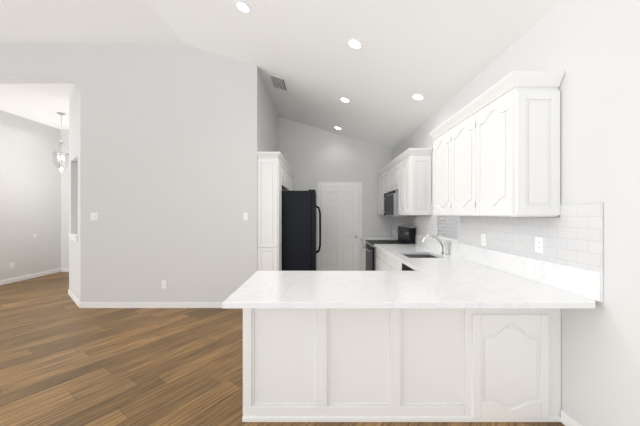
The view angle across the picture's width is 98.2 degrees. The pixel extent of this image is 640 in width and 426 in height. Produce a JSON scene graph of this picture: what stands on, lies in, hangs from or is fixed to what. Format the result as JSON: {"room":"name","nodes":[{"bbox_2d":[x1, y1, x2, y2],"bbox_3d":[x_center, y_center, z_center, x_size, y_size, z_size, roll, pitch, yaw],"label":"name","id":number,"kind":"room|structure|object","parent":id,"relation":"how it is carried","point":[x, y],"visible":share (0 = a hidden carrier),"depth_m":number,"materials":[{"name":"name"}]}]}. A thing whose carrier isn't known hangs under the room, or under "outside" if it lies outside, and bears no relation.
{"room":"kitchen","nodes":[
{"label":"kitchen","id":0,"kind":"room"},
{"bbox_2d":[0,110,60,280],"bbox_3d":[-6.525,-0.660,3.325,0.150,4.200,7.450,0,0,0],"label":"wall","id":1,"kind":"structure","parent":0,"point":[30,189],"depth_m":6.13,"materials":[{"name":"white paint"}]},
{"bbox_2d":[0,269,60,284],"bbox_3d":[-6.442,1.397,3.325,0.017,0.085,7.150,0,0,0],"label":"baseboard","id":2,"kind":"structure","parent":1,"relation":"attached to","point":[8,281],"depth_m":6.12,"materials":[{"name":"white paint"}]},
{"bbox_2d":[0,84,75,129],"bbox_3d":[-5.112,-2.175,5.725,2.975,0.150,2.650,0,0,0],"label":"ceiling","id":3,"kind":"structure","parent":0,"point":[43,103],"depth_m":5.17,"materials":[{"name":"white paint"}]},
{"bbox_2d":[52,112,68,171],"bbox_3d":[-5.400,-1.482,5.780,0.272,1.234,0.272,0,0,0],"label":"pendant lantern","id":4,"kind":"object","parent":3,"relation":"hanging from","point":[62,158],"visible":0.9,"depth_m":5.77,"materials":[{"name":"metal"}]},
{"bbox_2d":[61,130,68,267],"bbox_3d":[-5.485,-0.410,6.975,1.930,3.700,0.150,0,0,0],"label":"wall","id":5,"kind":"structure","parent":0,"point":[65,215],"depth_m":6.90,"materials":[{"name":"white paint"}]},
{"bbox_2d":[0,0,183,43],"bbox_3d":[-4.343,-2.685,1.925,4.513,0.150,4.650,0,0,0],"label":"ceiling","id":6,"kind":"structure","parent":0,"point":[83,22],"depth_m":3.80,"materials":[{"name":"white paint"}]},
{"bbox_2d":[0,44,277,301],"bbox_3d":[-3.708,-0.660,5.650,5.484,4.200,2.800,0,0,0],"label":"wall","id":7,"kind":"structure","parent":0,"point":[167,142],"depth_m":4.25,"materials":[{"name":"white paint"}]},
{"bbox_2d":[61,268,68,271],"bbox_3d":[-5.470,1.397,6.893,1.900,0.085,0.014,0,0,0],"label":"baseboard","id":8,"kind":"structure","parent":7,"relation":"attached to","point":[62,269],"depth_m":6.89,"materials":[{"name":"white paint"}]},
{"bbox_2d":[68,233,77,241],"bbox_3d":[-4.037,0.393,4.717,0.740,0.095,0.295,0,0,41],"label":"window sill","id":9,"kind":"structure","parent":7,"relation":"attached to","point":[74,236],"depth_m":4.60,"materials":[{"name":"white paint"}]},
{"bbox_2d":[90,213,97,219],"bbox_3d":[-3.458,0.038,4.242,0.118,0.118,0.015,0,0,0],"label":"double light switch","id":10,"kind":"object","parent":7,"relation":"attached to","point":[93,216],"visible":1,"depth_m":4.24,"materials":[{"name":"white plastic"}]},
{"bbox_2d":[68,289,222,307],"bbox_3d":[-2.747,1.397,4.612,3.562,0.085,0.753,0,0,0],"label":"baseboard","id":11,"kind":"structure","parent":7,"relation":"attached to","point":[145,304],"depth_m":4.24,"materials":[{"name":"white paint"}]},
{"bbox_2d":[162,281,166,287],"bbox_3d":[-2.390,1.082,4.246,0.072,0.118,0.007,0,0,0],"label":"outlet","id":12,"kind":"object","parent":7,"relation":"attached to","point":[164,284],"visible":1,"depth_m":4.24,"materials":[{"name":"white plastic"}]},
{"bbox_2d":[243,213,247,219],"bbox_3d":[-1.140,0.038,4.242,0.072,0.118,0.015,0,0,0],"label":"light switch","id":13,"kind":"object","parent":7,"relation":"attached to","point":[245,216],"visible":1,"depth_m":4.24,"materials":[{"name":"white plastic"}]},
{"bbox_2d":[281,157,284,188],"bbox_3d":[-0.799,-0.718,4.840,0.330,0.475,0.512,0,0,0],"label":"upper cabinet","id":14,"kind":"object","parent":7,"relation":"attached to","point":[283,159],"depth_m":4.83,"materials":[{"name":"white paint"}]},
{"bbox_2d":[285,161,288,188],"bbox_3d":[-0.799,-0.718,5.278,0.330,0.475,0.561,0,0,0],"label":"upper cabinet","id":15,"kind":"object","parent":7,"relation":"attached to","point":[287,177],"depth_m":5.27,"materials":[{"name":"white paint"}]},
{"bbox_2d":[282,169,292,190],"bbox_3d":[-0.799,-0.718,5.741,0.330,0.475,0.561,0,0,0],"label":"upper cabinet","id":16,"kind":"object","parent":7,"relation":"attached to","point":[290,170],"depth_m":5.95,"materials":[{"name":"white paint"}]},
{"bbox_2d":[0,272,564,425],"bbox_3d":[-2.385,1.490,3.325,8.430,0.100,7.450,0,0,0],"label":"floor","id":17,"kind":"structure","parent":0,"point":[65,360],"depth_m":2.63,"materials":[{"name":"brown wood"}]},
{"bbox_2d":[257,152,282,270],"bbox_3d":[-0.786,0.242,4.411,0.355,2.395,0.338,0,0,0],"label":"pantry cabinet","id":18,"kind":"object","parent":17,"relation":"on","point":[269,211],"visible":0.75,"depth_m":4.27,"materials":[{"name":"white paint"}]},
{"bbox_2d":[282,189,320,270],"bbox_3d":[-0.458,0.515,5.080,0.956,1.850,0.900,0,0,0],"label":"refrigerator","id":19,"kind":"object","parent":17,"relation":"on","point":[299,252],"visible":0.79,"depth_m":4.63,"materials":[{"name":"black painted metal"}]},
{"bbox_2d":[242,311,469,421],"bbox_3d":[0.235,0.998,2.204,1.545,0.884,0.593,0,0,0],"label":"peninsula panel","id":20,"kind":"object","parent":17,"relation":"on","point":[401,346],"depth_m":1.94,"materials":[{"name":"white paint"}]},
{"bbox_2d":[222,271,595,310],"bbox_3d":[0.552,0.537,2.082,2.252,0.035,0.916,0,0,0],"label":"countertop","id":21,"kind":"structure","parent":20,"relation":"on","point":[264,290],"depth_m":1.88,"materials":[{"name":"white stone"}]},
{"bbox_2d":[362,240,365,270],"bbox_3d":[1.322,0.998,5.984,0.713,0.884,0.859,0,0,0],"label":"base cabinet","id":22,"kind":"object","parent":17,"relation":"on","point":[363,241],"depth_m":6.14,"materials":[{"name":"white paint"}]},
{"bbox_2d":[360,236,397,239],"bbox_3d":[1.304,0.537,5.984,0.748,0.035,0.863,0,0,0],"label":"countertop","id":23,"kind":"structure","parent":22,"relation":"on","point":[362,237],"depth_m":5.99,"materials":[{"name":"white stone"}]},
{"bbox_2d":[376,248,395,270],"bbox_3d":[1.322,0.998,4.383,0.713,0.884,0.805,0,0,0],"label":"base cabinet","id":24,"kind":"object","parent":17,"relation":"on","point":[382,258],"depth_m":4.28,"materials":[{"name":"white paint"}]},
{"bbox_2d":[374,244,443,255],"bbox_3d":[1.304,0.537,4.293,0.748,0.035,0.987,0,0,0],"label":"countertop","id":25,"kind":"structure","parent":24,"relation":"on","point":[392,249],"depth_m":3.94,"materials":[{"name":"white stone"}]},
{"bbox_2d":[421,234,448,254],"bbox_3d":[1.463,0.389,3.533,0.346,0.261,0.078,0,0,0],"label":"faucet","id":26,"kind":"object","parent":25,"relation":"on","point":[441,243],"visible":1,"depth_m":3.52,"materials":[{"name":"silver metal"}]},
{"bbox_2d":[363,225,414,270],"bbox_3d":[1.247,0.833,5.170,0.796,1.215,0.760,0,0,0],"label":"range","id":27,"kind":"object","parent":17,"relation":"on","point":[406,234],"visible":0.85,"depth_m":5.02,"materials":[{"name":"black metal"}]},
{"bbox_2d":[384,264,399,270],"bbox_3d":[1.322,1.090,3.670,0.713,0.700,0.859,0,0,0],"label":"base cabinet","id":28,"kind":"object","parent":17,"relation":"on","point":[387,267],"depth_m":3.79,"materials":[{"name":"white paint"}]},
{"bbox_2d":[400,264,411,270],"bbox_3d":[1.317,0.998,2.969,0.723,0.884,0.663,0,0,0],"label":"base cabinet","id":29,"kind":"object","parent":17,"relation":"on","point":[403,267],"depth_m":3.13,"materials":[{"name":"white paint"}]},
{"bbox_2d":[400,256,499,270],"bbox_3d":[1.304,0.537,2.910,0.748,0.035,0.740,0,0,0],"label":"countertop","id":30,"kind":"structure","parent":29,"relation":"on","point":[417,263],"depth_m":2.85,"materials":[{"name":"white stone"}]},
{"bbox_2d":[470,311,560,421],"bbox_3d":[1.336,0.998,2.204,0.685,0.884,0.593,0,0,0],"label":"base cabinet","id":31,"kind":"object","parent":17,"relation":"on","point":[515,356],"depth_m":1.91,"materials":[{"name":"white paint"}]},
{"bbox_2d":[278,116,391,270],"bbox_3d":[0.357,-0.510,6.515,2.646,3.900,0.150,0,0,0],"label":"wall","id":32,"kind":"structure","parent":0,"point":[312,156],"depth_m":6.44,"materials":[{"name":"white paint"}]},
{"bbox_2d":[317,182,361,270],"bbox_3d":[0.458,0.352,6.380,1.033,2.175,0.117,0,0,0],"label":"door","id":33,"kind":"structure","parent":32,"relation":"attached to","point":[339,204],"depth_m":6.38,"materials":[{"name":"white paint"}]},
{"bbox_2d":[149,0,561,149],"bbox_3d":[-0.128,-2.098,3.095,3.917,1.325,6.990,0,0,0],"label":"ceiling","id":34,"kind":"structure","parent":0,"point":[438,54],"depth_m":3.26,"materials":[{"name":"white paint"}]},
{"bbox_2d":[234,0,250,13],"bbox_3d":[-0.831,-2.231,2.988,0.178,0.056,0.186,0,0,0],"label":"recessed light","id":35,"kind":"object","parent":34,"relation":"in","point":[242,6],"visible":1,"depth_m":2.98,"materials":[{"name":"white paint"}]},
{"bbox_2d":[269,74,287,91],"bbox_3d":[-0.687,-2.183,4.630,0.252,0.085,0.440,0,0,0],"label":"ceiling vent","id":36,"kind":"object","parent":34,"relation":"in","point":[278,83],"visible":0.96,"depth_m":4.62,"materials":[{"name":"silver metal"}]},
{"bbox_2d":[340,97,349,102],"bbox_3d":[0.408,-1.859,4.523,0.178,0.056,0.186,0,0,0],"label":"recessed light","id":37,"kind":"object","parent":34,"relation":"in","point":[344,99],"visible":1,"depth_m":4.51,"materials":[{"name":"white paint"}]},
{"bbox_2d":[347,38,362,49],"bbox_3d":[0.384,-1.866,3.045,0.178,0.056,0.186,0,0,0],"label":"recessed light","id":38,"kind":"object","parent":34,"relation":"in","point":[354,43],"visible":1,"depth_m":3.04,"materials":[{"name":"white paint"}]},
{"bbox_2d":[411,93,424,100],"bbox_3d":[1.328,-1.583,3.754,0.178,0.056,0.186,0,0,0],"label":"recessed light","id":39,"kind":"object","parent":34,"relation":"in","point":[418,97],"visible":1,"depth_m":3.75,"materials":[{"name":"white paint"}]},
{"bbox_2d":[396,256,399,267],"bbox_3d":[1.056,0.640,3.540,0.008,0.169,0.535,0,0,0],"label":"base cabinet","id":40,"kind":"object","parent":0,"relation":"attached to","point":[397,257],"depth_m":3.39,"materials":[{"name":"white wood"}]},
{"bbox_2d":[392,0,639,425],"bbox_3d":[1.755,-0.085,3.095,0.150,3.050,6.990,0,0,0],"label":"wall","id":41,"kind":"structure","parent":0,"point":[591,48],"depth_m":1.67,"materials":[{"name":"white paint"}]},
{"bbox_2d":[377,172,380,214],"bbox_3d":[1.514,-0.480,6.188,0.327,1.000,0.495,0,0,0],"label":"upper cabinet","id":42,"kind":"object","parent":41,"relation":"attached to","point":[379,173],"depth_m":6.30,"materials":[{"name":"white paint"}]},
{"bbox_2d":[381,168,387,214],"bbox_3d":[1.514,-0.480,5.800,0.327,1.000,0.496,0,0,0],"label":"upper cabinet","id":43,"kind":"object","parent":41,"relation":"attached to","point":[383,192],"depth_m":5.98,"materials":[{"name":"white paint"}]},
{"bbox_2d":[385,164,388,191],"bbox_3d":[1.514,-0.699,5.333,0.327,0.563,0.436,0,0,0],"label":"upper cabinet","id":44,"kind":"object","parent":41,"relation":"attached to","point":[386,166],"depth_m":5.55,"materials":[{"name":"white paint"}]},
{"bbox_2d":[389,160,396,191],"bbox_3d":[1.514,-0.699,5.006,0.327,0.563,0.436,0,0,0],"label":"upper cabinet","id":45,"kind":"object","parent":41,"relation":"attached to","point":[393,164],"depth_m":5.12,"materials":[{"name":"white paint"}]},
{"bbox_2d":[383,191,415,215],"bbox_3d":[1.447,-0.182,5.170,0.442,0.445,0.756,0,0,0],"label":"microwave","id":46,"kind":"object","parent":45,"relation":"attached to","point":[390,203],"visible":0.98,"depth_m":4.93,"materials":[{"name":"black metal"}]},
{"bbox_2d":[397,156,400,214],"bbox_3d":[1.514,-0.480,4.609,0.327,1.000,0.359,0,0,0],"label":"upper cabinet","id":47,"kind":"object","parent":41,"relation":"attached to","point":[398,157],"depth_m":4.73,"materials":[{"name":"white paint"}]},
{"bbox_2d":[401,148,431,214],"bbox_3d":[1.514,-0.480,4.350,0.327,1.000,0.377,0,0,0],"label":"upper cabinet","id":48,"kind":"object","parent":41,"relation":"attached to","point":[406,174],"depth_m":4.16,"materials":[{"name":"white paint"}]},
{"bbox_2d":[433,123,444,215],"bbox_3d":[1.514,-0.480,3.054,0.327,1.000,0.511,0,0,0],"label":"upper cabinet","id":49,"kind":"object","parent":41,"relation":"attached to","point":[439,132],"depth_m":3.14,"materials":[{"name":"white paint"}]},
{"bbox_2d":[438,216,456,241],"bbox_3d":[1.743,-0.135,3.660,0.124,0.950,0.580,0,0,0],"label":"kitchen window","id":50,"kind":"structure","parent":41,"relation":"in","point":[448,227],"depth_m":3.68,"materials":[{"name":"white paint"}]},
{"bbox_2d":[445,104,468,215],"bbox_3d":[1.514,-0.480,2.627,0.327,1.000,0.559,0,0,0],"label":"upper cabinet","id":51,"kind":"object","parent":41,"relation":"attached to","point":[457,126],"depth_m":2.73,"materials":[{"name":"white paint"}]},
{"bbox_2d":[391,203,602,301],"bbox_3d":[1.667,0.180,4.038,0.022,0.679,4.797,0,0,0],"label":"tile backsplash","id":52,"kind":"structure","parent":41,"relation":"attached to","point":[570,259],"depth_m":2.11,"materials":[{"name":"tile"}]},
{"bbox_2d":[481,234,485,245],"bbox_3d":[1.666,0.265,2.820,0.007,0.118,0.075,0,0,0],"label":"outlet","id":53,"kind":"object","parent":52,"relation":"attached to","point":[483,239],"visible":1,"depth_m":2.82,"materials":[{"name":"white plastic"}]},
{"bbox_2d":[535,237,543,252],"bbox_3d":[1.666,0.236,2.106,0.007,0.118,0.075,0,0,0],"label":"outlet","id":54,"kind":"object","parent":52,"relation":"attached to","point":[539,244],"visible":1,"depth_m":2.10,"materials":[{"name":"white plastic"}]},
{"bbox_2d":[469,71,564,216],"bbox_3d":[1.514,-0.480,2.191,0.327,1.000,0.529,0,0,0],"label":"upper cabinet","id":55,"kind":"object","parent":41,"relation":"attached to","point":[496,149],"depth_m":1.94,"materials":[{"name":"white paint"}]},
{"bbox_2d":[561,410,581,425],"bbox_3d":[1.673,1.397,0.835,0.014,0.085,2.170,0,0,0],"label":"baseboard","id":56,"kind":"structure","parent":41,"relation":"attached to","point":[567,419],"depth_m":1.86,"materials":[{"name":"white paint"}]}
]}

